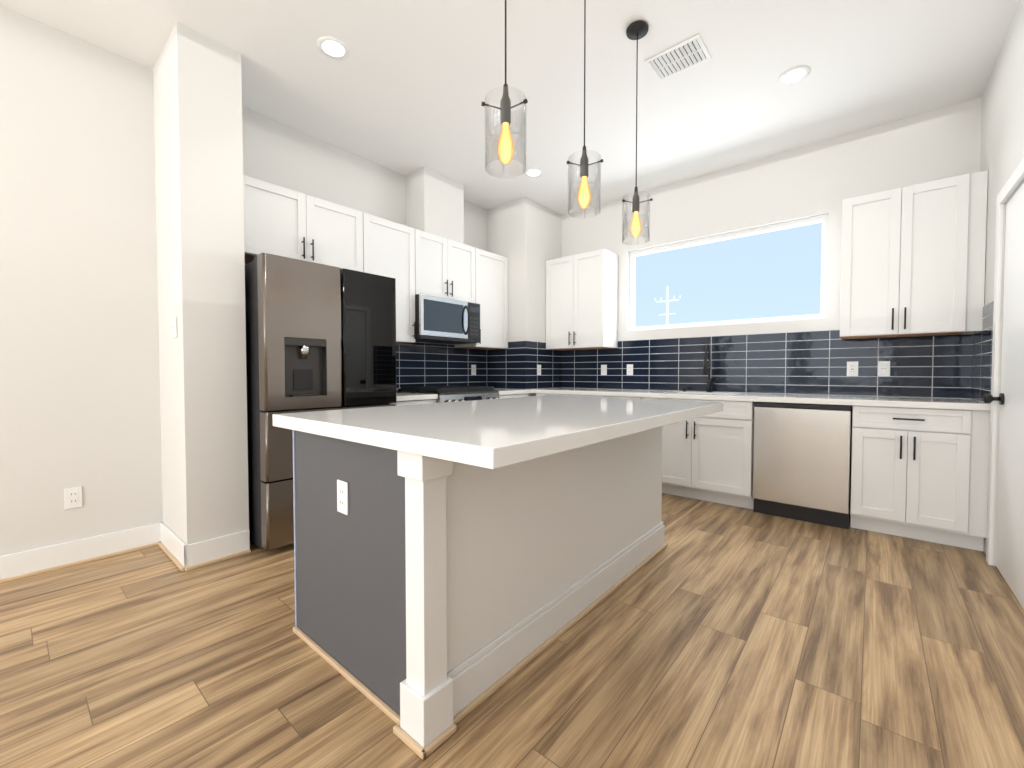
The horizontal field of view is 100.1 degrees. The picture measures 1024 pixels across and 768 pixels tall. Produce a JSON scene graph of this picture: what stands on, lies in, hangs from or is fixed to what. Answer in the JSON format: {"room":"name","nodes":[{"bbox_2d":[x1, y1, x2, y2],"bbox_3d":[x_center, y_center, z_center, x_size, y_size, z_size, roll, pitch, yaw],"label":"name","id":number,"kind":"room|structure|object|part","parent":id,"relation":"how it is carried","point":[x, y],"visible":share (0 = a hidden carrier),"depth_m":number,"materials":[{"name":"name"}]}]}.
{"room":"kitchen","nodes":[
{"label":"kitchen","id":0,"kind":"room"},
{"bbox_2d":[153,22,248,544],"bbox_3d":[-1.935,-0.471,2.665,0.570,3.000,0.310,1,2,40],"label":"wall","id":1,"kind":"structure","parent":0,"point":[197,97],"depth_m":2.48,"materials":[{"name":"white paint"}]},
{"bbox_2d":[172,317,176,337],"bbox_3d":[-1.938,-0.326,2.460,0.072,0.117,0.010,1,2,40],"label":"light switch","id":2,"kind":"object","parent":1,"relation":"attached to","point":[174,323],"visible":1,"depth_m":2.45,"materials":[{"name":"white plastic"}]},
{"bbox_2d":[158,522,250,570],"bbox_3d":[-1.933,0.960,2.679,0.601,0.138,0.341,1,2,40],"label":"baseboard","id":3,"kind":"structure","parent":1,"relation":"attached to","point":[179,552],"depth_m":2.50,"materials":[{"name":"white wood"}]},
{"bbox_2d":[0,5,486,555],"bbox_3d":[-2.638,-0.464,2.389,0.150,3.000,8.800,1,2,40],"label":"wall","id":4,"kind":"structure","parent":0,"point":[78,335],"depth_m":2.48,"materials":[{"name":"white paint"}]},
{"bbox_2d":[64,486,82,508],"bbox_3d":[-2.506,0.650,2.450,0.008,0.117,0.072,1,2,40],"label":"outlet","id":5,"kind":"object","parent":4,"relation":"attached to","point":[73,497],"visible":1,"depth_m":2.45,"materials":[{"name":"white plastic"}]},
{"bbox_2d":[0,522,161,583],"bbox_3d":[-3.772,1.006,0.936,0.031,0.138,4.758,1,2,40],"label":"baseboard","id":6,"kind":"structure","parent":4,"relation":"attached to","point":[25,564],"depth_m":2.45,"materials":[{"name":"white wood"}]},
{"bbox_2d":[243,175,362,271],"bbox_3d":[-1.600,-1.122,3.200,0.366,0.508,0.905,1,2,40],"label":"upper cabinet","id":7,"kind":"object","parent":4,"relation":"attached to","point":[282,221],"visible":0.58,"depth_m":3.06,"materials":[{"name":"white wood"}]},
{"bbox_2d":[363,212,415,343],"bbox_3d":[-1.143,-0.879,3.748,0.366,1.023,0.509,1,2,40],"label":"upper cabinet","id":8,"kind":"object","parent":4,"relation":"attached to","point":[388,248],"visible":0.58,"depth_m":3.71,"materials":[{"name":"white wood"}]},
{"bbox_2d":[405,167,463,243],"bbox_3d":[-0.759,-1.710,4.251,0.285,0.608,0.500,1,2,40],"label":"chase","id":9,"kind":"object","parent":4,"relation":"attached to","point":[434,203],"visible":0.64,"depth_m":4.10,"materials":[{"name":"white paint"}]},
{"bbox_2d":[396,342,486,387],"bbox_3d":[-0.868,-0.174,4.377,0.007,0.481,1.790,1,2,40],"label":"wall tiles","id":10,"kind":"structure","parent":4,"relation":"attached to","point":[422,364],"depth_m":4.49,"materials":[{"name":"blue tile"}]},
{"bbox_2d":[471,365,475,374],"bbox_3d":[-0.435,-0.160,4.877,0.008,0.117,0.072,1,2,40],"label":"outlet","id":11,"kind":"object","parent":10,"relation":"attached to","point":[473,369],"visible":1,"depth_m":4.87,"materials":[{"name":"white plastic"}]},
{"bbox_2d":[415,229,474,302],"bbox_3d":[-0.733,-1.109,4.230,0.366,0.588,0.762,1,2,40],"label":"upper cabinet","id":12,"kind":"object","parent":4,"relation":"attached to","point":[444,267],"visible":0.58,"depth_m":4.10,"materials":[{"name":"white wood"}]},
{"bbox_2d":[415,294,479,343],"bbox_3d":[-0.698,-0.615,4.214,0.455,0.395,0.758,1,2,40],"label":"over-the-range microwave","id":13,"kind":"object","parent":4,"relation":"attached to","point":[440,320],"visible":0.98,"depth_m":4.06,"materials":[{"name":"silver metal"}]},
{"bbox_3d":[-0.437,-0.630,4.222,0.065,0.293,0.022,1,2,40],"label":"handle","id":14,"kind":"part","parent":13,"relation":"part of","materials":[{"name":"silver metal"}]},
{"bbox_2d":[454,248,507,349],"bbox_3d":[-0.320,-0.905,4.726,0.366,1.023,0.515,1,2,40],"label":"upper cabinet","id":15,"kind":"object","parent":4,"relation":"attached to","point":[491,284],"visible":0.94,"depth_m":4.64,"materials":[{"name":"white wood"}]},
{"bbox_2d":[0,0,1019,214],"bbox_3d":[-1.039,-1.977,1.002,4.330,0.100,8.800,1,2,40],"label":"ceiling","id":16,"kind":"structure","parent":0,"point":[404,87],"depth_m":2.71,"materials":[{"name":"white paint"}]},
{"bbox_2d":[317,36,349,58],"bbox_3d":[-1.045,-1.964,2.510,0.176,0.008,0.176,1,2,40],"label":"recessed light","id":17,"kind":"object","parent":16,"relation":"in","point":[332,47],"visible":1,"depth_m":2.50,"materials":[{"name":"white plastic"}]},
{"bbox_2d":[481,0,527,178],"bbox_3d":[-0.018,-1.359,1.528,0.166,1.165,0.164,1,2,40],"label":"pendant light","id":18,"kind":"object","parent":16,"relation":"hanging from","point":[505,151],"visible":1,"depth_m":1.53,"materials":[{"name":"black"}]},
{"bbox_2d":[524,168,542,176],"bbox_3d":[0.205,-2.005,4.072,0.176,0.008,0.176,1,2,40],"label":"recessed light","id":19,"kind":"object","parent":16,"relation":"in","point":[533,172],"visible":0.96,"depth_m":4.06,"materials":[{"name":"white plastic"}]},
{"bbox_2d":[567,0,602,217],"bbox_3d":[0.336,-1.370,1.948,0.166,1.165,0.164,1,2,40],"label":"pendant light","id":20,"kind":"object","parent":16,"relation":"hanging from","point":[583,197],"visible":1,"depth_m":1.95,"materials":[{"name":"black"}]},
{"bbox_2d":[622,20,652,244],"bbox_3d":[0.696,-1.381,2.376,0.166,1.165,0.164,1,2,40],"label":"pendant light","id":21,"kind":"object","parent":16,"relation":"hanging from","point":[637,30],"visible":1,"depth_m":2.38,"materials":[{"name":"black"}]},
{"bbox_2d":[644,34,710,81],"bbox_3d":[1.006,-1.964,2.601,0.320,0.012,0.240,1,2,40],"label":"ceiling vent","id":22,"kind":"object","parent":16,"relation":"in","point":[680,58],"visible":1,"depth_m":2.59,"materials":[{"name":"white metal"}]},
{"bbox_2d":[778,65,810,84],"bbox_3d":[1.803,-1.970,2.741,0.176,0.008,0.176,1,2,40],"label":"recessed light","id":23,"kind":"object","parent":16,"relation":"in","point":[793,75],"visible":1,"depth_m":2.73,"materials":[{"name":"white plastic"}]},
{"bbox_2d":[0,493,1023,767],"bbox_3d":[-1.039,1.121,1.084,4.330,0.100,8.800,1,2,40],"label":"floor","id":24,"kind":"structure","parent":0,"point":[714,635],"depth_m":1.58,"materials":[{"name":"brown wood"}]},
{"bbox_2d":[245,253,396,549],"bbox_3d":[-1.437,0.117,3.096,0.757,1.800,0.910,1,2,40],"label":"refrigerator","id":25,"kind":"object","parent":24,"relation":"on","point":[320,337],"visible":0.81,"depth_m":2.67,"materials":[{"name":"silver metal"}]},
{"bbox_2d":[390,399,435,405],"bbox_3d":[-1.032,0.564,3.695,0.654,0.875,0.502,1,2,40],"label":"base cabinet","id":26,"kind":"object","parent":24,"relation":"on","point":[412,402],"visible":0.08,"depth_m":3.52,"materials":[{"name":"white"}]},
{"bbox_2d":[397,392,437,400],"bbox_3d":[-1.039,0.107,3.689,0.637,0.040,0.502,1,2,40],"label":"countertop","id":27,"kind":"structure","parent":26,"relation":"on","point":[402,396],"depth_m":3.55,"materials":[{"name":"white stone"}]},
{"bbox_2d":[396,385,499,402],"bbox_3d":[-0.595,0.498,4.157,0.692,0.942,0.758,1,2,40],"label":"range","id":28,"kind":"object","parent":24,"relation":"on","point":[455,393],"visible":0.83,"depth_m":3.96,"materials":[{"name":"silver metal"}]},
{"bbox_2d":[292,427,667,758],"bbox_3d":[0.028,0.603,2.244,0.912,0.874,1.954,1,2,40],"label":"kitchen island","id":29,"kind":"object","parent":24,"relation":"on","point":[456,562],"depth_m":1.53,"materials":[{"name":"white paint"}]},
{"bbox_2d":[336,479,348,515],"bbox_3d":[-0.613,0.409,1.549,0.072,0.117,0.008,1,2,40],"label":"outlet","id":30,"kind":"object","parent":29,"relation":"attached to","point":[342,485],"depth_m":1.54,"materials":[{"name":"white plastic"}]},
{"bbox_2d":[273,395,723,470],"bbox_3d":[0.118,0.143,2.162,1.260,0.050,2.000,1,2,40],"label":"island countertop","id":31,"kind":"structure","parent":29,"relation":"on","point":[487,434],"depth_m":1.53,"materials":[{"name":"white stone"}]},
{"bbox_2d":[499,393,527,397],"bbox_3d":[-0.210,0.538,4.672,0.654,0.875,0.512,1,2,40],"label":"base cabinet","id":32,"kind":"object","parent":24,"relation":"on","point":[513,395],"visible":0.02,"depth_m":4.48,"materials":[{"name":"white"}]},
{"bbox_2d":[494,388,532,394],"bbox_3d":[-0.196,0.080,4.690,0.637,0.040,0.576,1,2,40],"label":"countertop","id":33,"kind":"structure","parent":32,"relation":"on","point":[511,391],"depth_m":4.51,"materials":[{"name":"white stone"}]},
{"bbox_2d":[536,393,583,396],"bbox_3d":[0.678,0.536,4.748,0.600,0.875,0.654,1,2,40],"label":"base cabinet","id":34,"kind":"object","parent":24,"relation":"on","point":[539,394],"visible":0.06,"depth_m":4.52,"materials":[{"name":"white"}]},
{"bbox_2d":[584,395,641,398],"bbox_3d":[1.137,0.546,4.362,0.596,0.875,0.654,1,2,40],"label":"base cabinet","id":35,"kind":"object","parent":24,"relation":"on","point":[612,396],"visible":0.12,"depth_m":4.12,"materials":[{"name":"white"}]},
{"bbox_2d":[641,397,754,508],"bbox_3d":[1.715,0.559,3.875,0.912,0.875,0.654,1,2,40],"label":"base cabinet","id":36,"kind":"object","parent":24,"relation":"on","point":[709,457],"visible":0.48,"depth_m":3.56,"materials":[{"name":"white wood"}]},
{"bbox_2d":[533,388,990,410],"bbox_3d":[1.712,0.102,3.877,3.444,0.040,0.637,1,2,40],"label":"countertop","id":37,"kind":"structure","parent":36,"relation":"on","point":[941,403],"depth_m":3.27,"materials":[{"name":"white stone"}]},
{"bbox_2d":[683,344,717,391],"bbox_3d":[1.755,-0.147,4.051,0.336,0.448,0.178,1,2,40],"label":"faucet","id":38,"kind":"object","parent":37,"relation":"on","point":[710,382],"visible":1,"depth_m":4.02,"materials":[{"name":"black metal"}]},
{"bbox_2d":[753,402,852,528],"bbox_3d":[2.304,0.576,3.390,0.594,0.868,0.605,1,2,40],"label":"dishwasher","id":39,"kind":"object","parent":24,"relation":"on","point":[802,454],"visible":1,"depth_m":3.14,"materials":[{"name":"silver metal"}]},
{"bbox_2d":[850,405,989,550],"bbox_3d":[2.778,0.583,2.981,0.643,0.875,0.654,1,2,40],"label":"base cabinet","id":40,"kind":"object","parent":24,"relation":"on","point":[919,473],"visible":1,"depth_m":2.75,"materials":[{"name":"white wood"}]},
{"bbox_2d":[487,197,561,395],"bbox_3d":[0.152,-0.537,5.136,0.580,3.000,0.700,1,2,40],"label":"column","id":41,"kind":"structure","parent":0,"point":[524,235],"depth_m":4.80,"materials":[{"name":"white paint"}]},
{"bbox_2d":[487,341,560,388],"bbox_3d":[0.153,-0.219,5.139,0.588,0.530,0.708,1,2,40],"label":"backsplash","id":42,"kind":"structure","parent":41,"relation":"attached to","point":[514,364],"depth_m":4.87,"materials":[{"name":"blue tile"}]},
{"bbox_2d":[537,365,540,374],"bbox_3d":[0.307,-0.160,4.859,0.008,0.117,0.072,1,2,40],"label":"outlet","id":43,"kind":"object","parent":42,"relation":"attached to","point":[538,369],"visible":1,"depth_m":4.85,"materials":[{"name":"white plastic"}]},
{"bbox_2d":[561,330,973,398],"bbox_3d":[1.916,-0.192,4.112,3.433,0.530,0.007,1,2,40],"label":"backsplash","id":44,"kind":"structure","parent":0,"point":[810,362],"depth_m":3.72,"materials":[{"name":"blue tile"}]},
{"bbox_2d":[601,365,606,374],"bbox_3d":[1.036,-0.159,4.840,0.072,0.117,0.010,1,2,40],"label":"outlet","id":45,"kind":"object","parent":44,"relation":"attached to","point":[603,369],"visible":1,"depth_m":4.84,"materials":[{"name":"white plastic"}]},
{"bbox_2d":[627,364,632,374],"bbox_3d":[1.275,-0.154,4.641,0.072,0.117,0.008,1,2,40],"label":"outlet","id":46,"kind":"object","parent":44,"relation":"attached to","point":[629,369],"visible":1,"depth_m":4.64,"materials":[{"name":"white plastic"}]},
{"bbox_2d":[847,361,857,375],"bbox_3d":[2.719,-0.121,3.425,0.072,0.117,0.010,1,2,40],"label":"outlet","id":47,"kind":"object","parent":44,"relation":"attached to","point":[852,368],"visible":1,"depth_m":3.42,"materials":[{"name":"white plastic"}]},
{"bbox_2d":[878,361,889,375],"bbox_3d":[2.864,-0.118,3.302,0.072,0.117,0.010,1,2,40],"label":"outlet","id":48,"kind":"object","parent":44,"relation":"attached to","point":[883,368],"visible":1,"depth_m":3.30,"materials":[{"name":"white plastic"}]},
{"bbox_2d":[562,97,981,398],"bbox_3d":[1.803,-0.515,4.302,4.180,3.000,0.150,1,2,40],"label":"wall","id":49,"kind":"structure","parent":0,"point":[822,178],"depth_m":3.67,"materials":[{"name":"white paint"}]},
{"bbox_2d":[546,249,617,350],"bbox_3d":[0.766,-0.907,4.824,0.742,1.023,0.366,1,2,40],"label":"upper cabinet","id":50,"kind":"object","parent":49,"relation":"attached to","point":[581,301],"visible":1,"depth_m":4.67,"materials":[{"name":"white wood"}]},
{"bbox_2d":[629,214,827,330],"bbox_3d":[1.970,-0.993,4.149,1.755,0.866,0.060,1,2,40],"label":"window","id":51,"kind":"structure","parent":49,"relation":"in","point":[823,219],"depth_m":3.98,"materials":[{"name":"white plastic"}]},
{"bbox_2d":[840,170,987,338],"bbox_3d":[2.835,-0.861,3.082,0.736,1.023,0.366,1,2,40],"label":"upper cabinet","id":52,"kind":"object","parent":49,"relation":"attached to","point":[912,260],"visible":1,"depth_m":2.95,"materials":[{"name":"white wood"}]},
{"bbox_2d":[978,0,1023,565],"bbox_3d":[0.559,-0.392,-0.302,0.150,3.000,8.500,1,2,40],"label":"wall","id":53,"kind":"structure","parent":0,"point":[1002,139],"depth_m":2.43,"materials":[{"name":"white paint"}]},
{"bbox_2d":[972,301,993,403],"bbox_3d":[3.025,-0.193,2.756,0.007,0.606,0.655,1,2,40],"label":"tile","id":54,"kind":"structure","parent":53,"relation":"attached to","point":[982,362],"depth_m":2.72,"materials":[{"name":"blue tile"}]},
{"bbox_2d":[983,182,1023,608],"bbox_3d":[2.459,0.022,2.100,0.113,2.028,0.837,1,2,40],"label":"door leaf","id":55,"kind":"structure","parent":53,"relation":"in","point":[1009,562],"depth_m":2.20,"materials":[{"name":"white wood"}]},
{"bbox_2d":[986,158,1023,564],"bbox_3d":[2.461,-0.011,2.098,0.018,2.110,0.985,1,2,40],"label":"door frame","id":56,"kind":"structure","parent":53,"relation":"attached to","point":[1011,184],"depth_m":2.42,"materials":[{"name":"white wood"}]},
{"label":"outside","id":57,"kind":"structure","parent":0,"visible":0},
{"bbox_2d":[655,286,680,324],"bbox_3d":[10.633,-0.185,29.468,1.800,13.000,0.180,1,2,40],"label":"pole","id":58,"kind":"object","parent":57,"point":[667,301],"visible":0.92,"depth_m":29.27,"materials":[{"name":"white"}]}
]}

